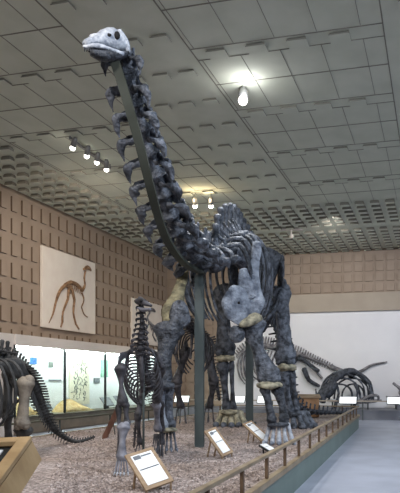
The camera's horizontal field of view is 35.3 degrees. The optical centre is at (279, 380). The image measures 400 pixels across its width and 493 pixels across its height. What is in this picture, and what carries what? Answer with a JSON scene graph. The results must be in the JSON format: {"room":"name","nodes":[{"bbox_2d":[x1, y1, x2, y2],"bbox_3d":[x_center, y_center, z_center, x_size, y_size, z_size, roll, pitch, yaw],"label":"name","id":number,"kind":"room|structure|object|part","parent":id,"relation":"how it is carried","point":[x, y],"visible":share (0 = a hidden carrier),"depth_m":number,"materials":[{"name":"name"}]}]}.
{"room":"museum","nodes":[
{"label":"museum","id":0,"kind":"room"},
{"bbox_2d":[0,183,166,349],"bbox_3d":[-10.145,-2.200,12.483,0.261,7.600,37.700,0,0,14],"label":"wall","id":1,"kind":"structure","parent":0,"point":[124,270],"depth_m":22.18,"materials":[{"name":"brown brick"}]},
{"bbox_2d":[0,332,13,436],"bbox_3d":[-9.722,0.110,12.032,0.900,2.960,12.630,0,0,14],"label":"trim","id":2,"kind":"structure","parent":1,"relation":"attached to","point":[9,337],"depth_m":17.75,"materials":[{"name":"paint"}]},
{"bbox_2d":[40,245,94,333],"bbox_3d":[-7.550,-3.160,22.245,0.100,2.720,3.300,0,0,14],"label":"board","id":3,"kind":"object","parent":1,"relation":"attached to","point":[57,267],"visible":0.99,"depth_m":21.91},
{"bbox_2d":[49,265,91,329],"bbox_3d":[-7.470,-3.097,22.194,0.161,2.471,2.670,0,0,14],"label":"skeleton","id":4,"kind":"object","parent":3,"relation":"attached to","point":[67,284],"visible":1,"depth_m":22.19},
{"bbox_2d":[130,298,161,345],"bbox_3d":[-6.059,-2.625,28.212,0.100,1.950,3.000,0,0,14],"label":"board","id":5,"kind":"object","parent":1,"relation":"attached to","point":[154,317],"visible":0.56,"depth_m":28.36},
{"bbox_2d":[147,308,156,340],"bbox_3d":[-5.896,-2.607,28.492,0.175,1.537,1.194,0,0,14],"label":"skeleton","id":6,"kind":"object","parent":5,"relation":"attached to","point":[152,309],"visible":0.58,"depth_m":28.37},
{"bbox_2d":[0,0,399,257],"bbox_3d":[-0.473,-6.050,10.065,20.400,0.301,37.900,0,0,14],"label":"ceiling","id":7,"kind":"structure","parent":0,"point":[313,147],"depth_m":13.75,"materials":[{"name":"tile"}]},
{"bbox_2d":[69,136,110,168],"bbox_3d":[-4.904,-5.943,16.114,0.060,0.136,2.192,0,0,10],"label":"track","id":8,"kind":"object","parent":7,"relation":"hanging from","point":[78,143],"visible":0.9,"depth_m":15.73,"materials":[{"name":"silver metal"}]},
{"bbox_2d":[70,137,77,150],"bbox_3d":[-4.997,-5.755,15.015,0.146,0.322,0.238,0,0,-37],"label":"track spotlight","id":9,"kind":"object","parent":8,"relation":"hanging from","point":[73,144],"visible":1,"depth_m":14.97,"materials":[{"name":"silver metal"}]},
{"bbox_2d":[82,145,90,158],"bbox_3d":[-4.846,-5.756,15.565,0.311,0.321,0.161,0,0,41],"label":"track spotlight","id":10,"kind":"object","parent":8,"relation":"hanging from","point":[87,148],"visible":1,"depth_m":15.50,"materials":[{"name":"silver metal"}]},
{"bbox_2d":[91,152,99,164],"bbox_3d":[-4.748,-5.756,16.035,0.329,0.322,0.171,0,0,39],"label":"track spotlight","id":11,"kind":"object","parent":8,"relation":"hanging from","point":[97,155],"visible":1,"depth_m":15.96,"materials":[{"name":"silver metal"}]},
{"bbox_2d":[101,159,108,171],"bbox_3d":[-4.654,-5.756,16.555,0.321,0.321,0.187,0,0,45],"label":"track spotlight","id":12,"kind":"object","parent":8,"relation":"hanging from","point":[106,162],"visible":0.98,"depth_m":16.48,"materials":[{"name":"silver metal"}]},
{"bbox_2d":[192,193,197,207],"bbox_3d":[-2.706,-5.744,19.693,0.189,0.497,0.246,0,0,14],"label":"spotlight","id":13,"kind":"object","parent":7,"relation":"hanging from","point":[194,200],"visible":1,"depth_m":19.63,"materials":[{"name":"silver metal"}]},
{"bbox_2d":[208,194,213,207],"bbox_3d":[-2.197,-5.744,19.693,0.189,0.497,0.246,0,0,14],"label":"spotlight","id":14,"kind":"object","parent":7,"relation":"hanging from","point":[210,201],"visible":1,"depth_m":19.63,"materials":[{"name":"silver metal"}]},
{"bbox_2d":[238,86,247,104],"bbox_3d":[-0.744,-5.796,12.604,0.220,0.410,0.266,0,0,14],"label":"ceiling spotlight","id":15,"kind":"object","parent":7,"relation":"attached to","point":[243,92],"visible":1,"depth_m":12.52,"materials":[{"name":"silver metal"}]},
{"bbox_3d":[-0.751,-5.684,12.562,0.173,0.187,0.182,0,0,14],"label":"bulb","id":16,"kind":"part","parent":15,"relation":"part of","materials":[{"name":"white glass"}]},
{"bbox_2d":[278,227,302,237],"bbox_3d":[0.392,-5.798,24.268,1.002,0.436,0.169,0,0,-2],"label":"ceiling fixture","id":17,"kind":"object","parent":7,"relation":"hanging from","point":[283,228],"visible":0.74,"depth_m":24.20,"materials":[{"name":"paint"}]},
{"bbox_2d":[0,417,399,492],"bbox_3d":[-0.473,1.700,10.065,20.400,0.200,37.900,0,0,14],"label":"floor","id":18,"kind":"structure","parent":0,"point":[368,461],"depth_m":12.03,"materials":[{"name":"stone"}]},
{"bbox_2d":[14,334,156,434],"bbox_3d":[-6.862,0.110,23.223,1.020,2.960,10.480,0,0,14],"label":"display case","id":19,"kind":"object","parent":18,"relation":"on","point":[46,350],"visible":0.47,"depth_m":21.67,"materials":[{"name":"glass"}]},
{"bbox_2d":[16,398,39,415],"bbox_3d":[-7.909,0.777,19.037,0.500,0.551,1.300,0,0,14],"label":"sand mound","id":20,"kind":"object","parent":19,"relation":"on","point":[31,411],"visible":0.23,"depth_m":19.10,"materials":[{"name":"yellow sand"}]},
{"bbox_2d":[30,357,36,363],"bbox_3d":[-7.980,-0.656,20.073,0.030,0.210,0.309,0,0,14],"label":"picture","id":21,"kind":"object","parent":19,"relation":"attached to","point":[33,360],"visible":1,"depth_m":20.05},
{"bbox_2d":[52,399,92,411],"bbox_3d":[-7.230,0.845,21.753,0.500,0.415,1.900,0,0,14],"label":"sand mound","id":22,"kind":"object","parent":19,"relation":"on","point":[71,405],"visible":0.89,"depth_m":21.46,"materials":[{"name":"yellow sand"}]},
{"bbox_2d":[69,356,88,403],"bbox_3d":[-7.322,-0.020,22.652,0.056,1.750,1.312,0,0,14],"label":"drawing","id":23,"kind":"object","parent":19,"relation":"attached to","point":[78,366],"visible":1,"depth_m":22.64,"materials":[{"name":"white paper"}]},
{"bbox_3d":[-7.220,0.000,23.317,0.060,2.100,10.420,0,0,14],"label":"panel","id":24,"kind":"part","parent":19,"relation":"part of","materials":[{"name":"white"}]},
{"bbox_2d":[94,378,99,382],"bbox_3d":[-7.041,-0.019,23.827,0.030,0.192,0.399,0,0,14],"label":"plaque","id":25,"kind":"object","parent":19,"relation":"attached to","point":[96,380],"visible":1,"depth_m":23.82,"materials":[{"name":"grey"}]},
{"bbox_2d":[101,360,107,376],"bbox_3d":[-6.902,-0.492,24.386,0.030,0.669,0.532,0,0,14],"label":"picture","id":26,"kind":"object","parent":19,"relation":"attached to","point":[102,361],"visible":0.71,"depth_m":24.28},
{"bbox_2d":[100,397,113,407],"bbox_3d":[-6.641,0.837,23.822,0.256,0.426,0.700,0,0,14],"label":"plaque","id":27,"kind":"object","parent":19,"relation":"on","point":[109,402],"visible":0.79,"depth_m":23.87,"materials":[{"name":"grey"}]},
{"bbox_2d":[1,405,193,430],"bbox_3d":[-4.766,1.215,14.334,0.060,0.770,16.560,0,0,14],"label":"railing","id":28,"kind":"object","parent":18,"relation":"on","point":[148,410],"visible":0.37,"depth_m":14.90,"materials":[{"name":"paint"}]},
{"bbox_2d":[31,412,359,492],"bbox_3d":[-2.272,1.367,10.415,6.560,0.465,23.113,0,0,14],"label":"display platform","id":29,"kind":"object","parent":18,"relation":"on","point":[288,478],"visible":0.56,"depth_m":10.00,"materials":[{"name":"paint"}]},
{"bbox_2d":[0,436,41,492],"bbox_3d":[-1.870,0.956,2.909,1.190,1.289,1.125,0,0,-7],"label":"display stand","id":30,"kind":"object","parent":29,"relation":"on","point":[19,456],"visible":1,"depth_m":3.27,"materials":[{"name":"brown wood"}]},
{"bbox_2d":[0,447,11,461],"bbox_3d":[-1.873,0.522,2.901,0.979,0.314,0.955,0,0,-7],"label":"information sign","id":31,"kind":"object","parent":30,"relation":"on","point":[5,453],"depth_m":3.27,"materials":[{"name":"grey"}]},
{"bbox_3d":[-1.873,0.493,2.893,1.110,0.364,1.093,0,0,-7],"label":"frame","id":32,"kind":"part","parent":30,"relation":"part of","materials":[{"name":"brown wood"}]},
{"bbox_2d":[102,410,116,438],"bbox_3d":[-3.478,0.910,12.728,0.091,0.753,1.169,0,0,-3],"label":"leaning board","id":33,"kind":"object","parent":29,"relation":"on","point":[110,425],"visible":0.83,"depth_m":12.68,"materials":[{"name":"brown wood"}]},
{"bbox_2d":[21,413,355,492],"bbox_3d":[-2.274,1.141,10.412,6.418,0.045,22.980,0,0,14],"label":"gravel","id":34,"kind":"object","parent":29,"relation":"on","point":[84,467],"visible":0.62,"depth_m":9.08,"materials":[{"name":"gravel"}]},
{"bbox_2d":[0,339,94,443],"bbox_3d":[-4.050,0.291,9.766,1.065,1.845,4.362,0,0,0],"label":"skeleton","id":35,"kind":"object","parent":34,"relation":"on","point":[27,385],"visible":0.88,"depth_m":9.19},
{"bbox_3d":[-3.917,-0.184,9.188,0.158,0.327,0.527,0,0,30],"label":"hip blade","id":36,"kind":"part","parent":35,"relation":"part of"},
{"bbox_2d":[113,296,166,475],"bbox_3d":[-1.927,0.044,8.884,0.602,2.177,3.025,0,0,-9],"label":"skeleton","id":37,"kind":"object","parent":34,"relation":"on","point":[142,343],"visible":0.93,"depth_m":8.01,"materials":[{"name":"black"}]},
{"bbox_3d":[-1.965,-0.315,7.894,0.051,0.277,0.555,0,0,7],"label":"shoulder blade","id":38,"kind":"part","parent":37,"relation":"part of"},
{"bbox_3d":[-1.638,-0.304,8.291,0.130,0.285,0.256,0,0,-38],"label":"shoulder blade","id":39,"kind":"part","parent":37,"relation":"part of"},
{"bbox_2d":[142,362,144,449],"bbox_3d":[-1.827,0.448,8.300,0.180,1.404,0.176,0,0,14],"label":"support rod","id":40,"kind":"object","parent":34,"relation":"on","point":[143,393],"visible":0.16,"depth_m":8.29,"materials":[{"name":"paint"}]},
{"bbox_2d":[124,447,173,492],"bbox_3d":[-1.377,0.936,6.520,0.427,0.448,0.325,0,0,38],"label":"stand","id":41,"kind":"object","parent":34,"relation":"on","point":[146,465],"visible":0.96,"depth_m":6.50,"materials":[{"name":"brown wood"}]},
{"bbox_3d":[-1.534,1.019,6.551,0.026,0.281,0.113,0,0,-28],"label":"leg","id":42,"kind":"part","parent":41,"relation":"part of","materials":[{"name":"brown wood"}]},
{"bbox_3d":[-1.371,0.908,6.508,0.335,0.327,0.235,0,0,38],"label":"panel","id":43,"kind":"part","parent":41,"relation":"part of","materials":[{"name":"white paper"}]},
{"bbox_2d":[110,61,205,447],"bbox_3d":[-1.667,-1.436,9.259,0.255,5.171,3.227,0,0,12],"label":"support","id":44,"kind":"object","parent":34,"relation":"on","point":[116,66],"visible":0.98,"depth_m":9.71,"materials":[{"name":"paint"}]},
{"bbox_3d":[-1.396,-0.344,10.750,0.150,2.988,0.170,0,0,0],"label":"post","id":45,"kind":"part","parent":44,"relation":"part of","materials":[{"name":"metal"}]},
{"bbox_2d":[171,316,221,423],"bbox_3d":[-2.300,-0.554,16.320,1.127,3.378,3.696,0,0,14],"label":"skeleton","id":46,"kind":"object","parent":34,"relation":"on","point":[185,352],"visible":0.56,"depth_m":16.30},
{"bbox_3d":[-2.456,-0.930,16.226,0.060,0.320,0.696,0,0,0],"label":"hip blade","id":47,"kind":"part","parent":46,"relation":"part of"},
{"bbox_2d":[82,27,348,451],"bbox_3d":[-0.543,-1.600,14.052,2.886,5.588,13.616,0,0,12],"label":"skeleton","id":48,"kind":"object","parent":34,"relation":"on","point":[249,301],"visible":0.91,"depth_m":10.83,"materials":[{"name":"black"}]},
{"bbox_2d":[114,31,119,39],"bbox_3d":[-2.013,-4.266,7.655,0.075,0.105,0.068,0,0,14],"label":"socket","id":49,"kind":"object","parent":48,"relation":"attached to","point":[116,33],"depth_m":7.64,"materials":[{"name":"black"}]},
{"bbox_3d":[-1.645,-1.513,10.376,0.399,1.219,1.070,0,0,14],"label":"shoulder blade","id":50,"kind":"part","parent":48,"relation":"part of","materials":[{"name":"beige stone"}]},
{"bbox_3d":[-1.603,-1.058,9.870,0.350,0.461,0.153,0,0,-1],"label":"shoulder plate","id":51,"kind":"part","parent":48,"relation":"part of","materials":[{"name":"grey stone"}]},
{"bbox_3d":[-0.744,-1.317,10.825,0.569,0.707,0.142,0,0,-25],"label":"shoulder plate","id":52,"kind":"part","parent":48,"relation":"part of","materials":[{"name":"grey stone"}]},
{"bbox_3d":[-0.776,-0.823,10.924,0.292,0.319,0.171,0,0,14],"label":"breast plate","id":53,"kind":"part","parent":48,"relation":"part of","materials":[{"name":"grey stone"}]},
{"bbox_3d":[-0.515,-1.818,10.947,0.467,1.375,0.253,0,0,-30],"label":"shoulder blade","id":54,"kind":"part","parent":48,"relation":"part of","materials":[{"name":"grey stone"}]},
{"bbox_2d":[204,427,232,458],"bbox_3d":[-0.923,0.929,9.313,0.387,0.462,0.245,0,0,28],"label":"stand","id":55,"kind":"object","parent":34,"relation":"on","point":[217,440],"visible":0.95,"depth_m":9.29,"materials":[{"name":"brown wood"}]},
{"bbox_3d":[-0.913,0.904,9.301,0.303,0.340,0.141,0,0,25],"label":"panel","id":56,"kind":"part","parent":55,"relation":"part of","materials":[{"name":"white paper"}]},
{"bbox_2d":[246,341,255,423],"bbox_3d":[-0.817,-0.938,16.600,0.360,4.176,0.360,0,0,0],"label":"post","id":57,"kind":"object","parent":34,"relation":"on","point":[249,355],"visible":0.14,"depth_m":16.49,"materials":[{"name":"metal"}]},
{"bbox_3d":[-0.817,-0.938,16.600,0.200,4.176,0.220,0,0,0],"label":"post","id":58,"kind":"part","parent":57,"relation":"part of","materials":[{"name":"metal"}]},
{"bbox_2d":[242,420,269,443],"bbox_3d":[-0.436,0.951,11.488,0.493,0.416,0.242,0,0,34],"label":"stand","id":59,"kind":"object","parent":34,"relation":"on","point":[250,426],"visible":0.76,"depth_m":11.48,"materials":[{"name":"brown wood"}]},
{"bbox_3d":[-0.431,0.920,11.478,0.400,0.300,0.149,0,0,33],"label":"panel","id":60,"kind":"part","parent":59,"relation":"part of","materials":[{"name":"white paper"}]},
{"bbox_2d":[259,443,275,453],"bbox_3d":[-0.199,1.074,9.788,0.159,0.172,0.293,0,0,-34],"label":"label","id":61,"kind":"object","parent":34,"relation":"on","point":[264,446],"visible":0.75,"depth_m":9.78,"materials":[{"name":"grey"}]},
{"bbox_3d":[-0.200,1.036,9.781,0.098,0.094,0.257,0,0,-37],"label":"panel","id":62,"kind":"part","parent":61,"relation":"part of","materials":[{"name":"white paper"}]},
{"bbox_2d":[297,394,320,416],"bbox_3d":[0.822,0.776,19.600,0.900,0.708,0.576,0,0,0],"label":"base cabinet","id":63,"kind":"object","parent":34,"relation":"on","point":[313,399],"visible":0.49,"depth_m":19.35,"materials":[{"name":"brown wood"}]},
{"bbox_2d":[188,404,358,492],"bbox_3d":[0.699,0.985,12.510,5.194,0.290,20.089,0,0,-4],"label":"railing","id":64,"kind":"object","parent":29,"relation":"on","point":[206,487],"visible":0.82,"depth_m":7.26,"materials":[{"name":"brown wood"}]},
{"bbox_3d":[-0.373,1.005,6.119,0.040,0.250,0.040,0,0,14],"label":"post","id":65,"kind":"part","parent":64,"relation":"part of","materials":[{"name":"brown wood"}]},
{"bbox_3d":[-0.154,1.005,7.197,0.040,0.250,0.040,0,0,14],"label":"post","id":66,"kind":"part","parent":64,"relation":"part of","materials":[{"name":"brown wood"}]},
{"bbox_3d":[0.066,1.005,8.275,0.040,0.250,0.040,0,0,14],"label":"post","id":67,"kind":"part","parent":64,"relation":"part of","materials":[{"name":"brown wood"}]},
{"bbox_3d":[0.285,1.005,9.353,0.040,0.250,0.040,0,0,14],"label":"post","id":68,"kind":"part","parent":64,"relation":"part of","materials":[{"name":"brown wood"}]},
{"bbox_3d":[0.944,1.005,12.587,0.040,0.250,0.040,0,0,14],"label":"post","id":69,"kind":"part","parent":64,"relation":"part of","materials":[{"name":"brown wood"}]},
{"bbox_2d":[173,399,386,419],"bbox_3d":[3.759,1.199,25.139,17.970,0.802,0.070,0,0,14],"label":"railing","id":70,"kind":"object","parent":18,"relation":"on","point":[173,399],"visible":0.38,"depth_m":25.49,"materials":[{"name":"paint"}]},
{"bbox_2d":[174,395,189,402],"bbox_3d":[-4.275,0.790,27.044,0.700,0.309,0.196,0,0,14],"label":"label","id":71,"kind":"object","parent":70,"relation":"attached to","point":[185,399],"visible":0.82,"depth_m":26.99,"materials":[{"name":"grey paper"}]},
{"bbox_2d":[235,396,245,402],"bbox_3d":[-1.747,0.790,26.412,0.550,0.309,0.196,0,0,14],"label":"label","id":72,"kind":"object","parent":70,"relation":"attached to","point":[239,399],"visible":0.64,"depth_m":26.38,"materials":[{"name":"grey paper"}]},
{"bbox_2d":[257,396,264,402],"bbox_3d":[-0.717,0.790,26.155,0.500,0.309,0.196,0,0,14],"label":"label","id":73,"kind":"object","parent":70,"relation":"attached to","point":[260,399],"visible":0.57,"depth_m":26.14,"materials":[{"name":"grey paper"}]},
{"bbox_3d":[3.759,0.820,25.139,17.970,0.045,0.070,0,0,14],"label":"rail","id":74,"kind":"part","parent":70,"relation":"part of","materials":[{"name":"brown wood"}]},
{"bbox_2d":[339,396,356,403],"bbox_3d":[2.773,0.790,25.282,0.720,0.309,0.196,0,0,14],"label":"label","id":75,"kind":"object","parent":70,"relation":"attached to","point":[342,400],"visible":1,"depth_m":25.25,"materials":[{"name":"grey paper"}]},
{"bbox_2d":[387,397,399,404],"bbox_3d":[4.643,0.790,24.815,0.720,0.309,0.196,0,0,14],"label":"label","id":76,"kind":"object","parent":70,"relation":"attached to","point":[390,400],"visible":1,"depth_m":24.81,"materials":[{"name":"grey paper"}]},
{"bbox_2d":[173,406,399,420],"bbox_3d":[3.990,1.400,26.679,18.600,0.400,2.660,0,0,14],"label":"platform","id":77,"kind":"object","parent":18,"relation":"on","point":[371,413],"visible":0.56,"depth_m":26.11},
{"bbox_2d":[315,368,381,408],"bbox_3d":[2.788,0.320,26.745,2.846,1.760,1.958,0,0,-6],"label":"skeleton","id":78,"kind":"object","parent":77,"relation":"on","point":[327,390],"visible":0.94,"depth_m":26.00,"materials":[{"name":"paint"}]},
{"bbox_3d":[2.351,0.593,26.089,0.242,1.113,0.336,0,0,-18],"label":"leg","id":79,"kind":"part","parent":78,"relation":"part of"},
{"bbox_3d":[2.809,0.042,26.024,1.917,1.190,0.186,0,0,-3],"label":"shell plate","id":80,"kind":"part","parent":78,"relation":"part of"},
{"bbox_3d":[3.186,0.599,26.112,0.273,1.115,0.316,0,0,14],"label":"leg","id":81,"kind":"part","parent":78,"relation":"part of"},
{"bbox_2d":[386,382,399,408],"bbox_3d":[5.243,0.562,26.322,1.575,1.276,0.656,0,0,0],"label":"skull","id":82,"kind":"object","parent":77,"relation":"on","point":[393,383],"visible":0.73,"depth_m":26.36},
{"bbox_2d":[167,247,399,407],"bbox_3d":[4.067,-2.200,28.226,20.200,7.600,0.261,0,0,14],"label":"wall","id":83,"kind":"structure","parent":0,"point":[357,340],"depth_m":28.46,"materials":[{"name":"white paint"}]},
{"bbox_2d":[166,291,399,315],"bbox_3d":[4.045,-3.590,28.139,20.200,0.820,0.300,0,0,14],"label":"trim","id":84,"kind":"structure","parent":83,"relation":"attached to","point":[368,301],"depth_m":28.28,"materials":[{"name":"beige paint"}]},
{"bbox_2d":[235,336,386,386],"bbox_3d":[1.289,-0.639,28.612,7.228,2.956,0.444,0,0,15],"label":"skeleton","id":85,"kind":"object","parent":83,"relation":"attached to","point":[300,356],"visible":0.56,"depth_m":28.64}
]}

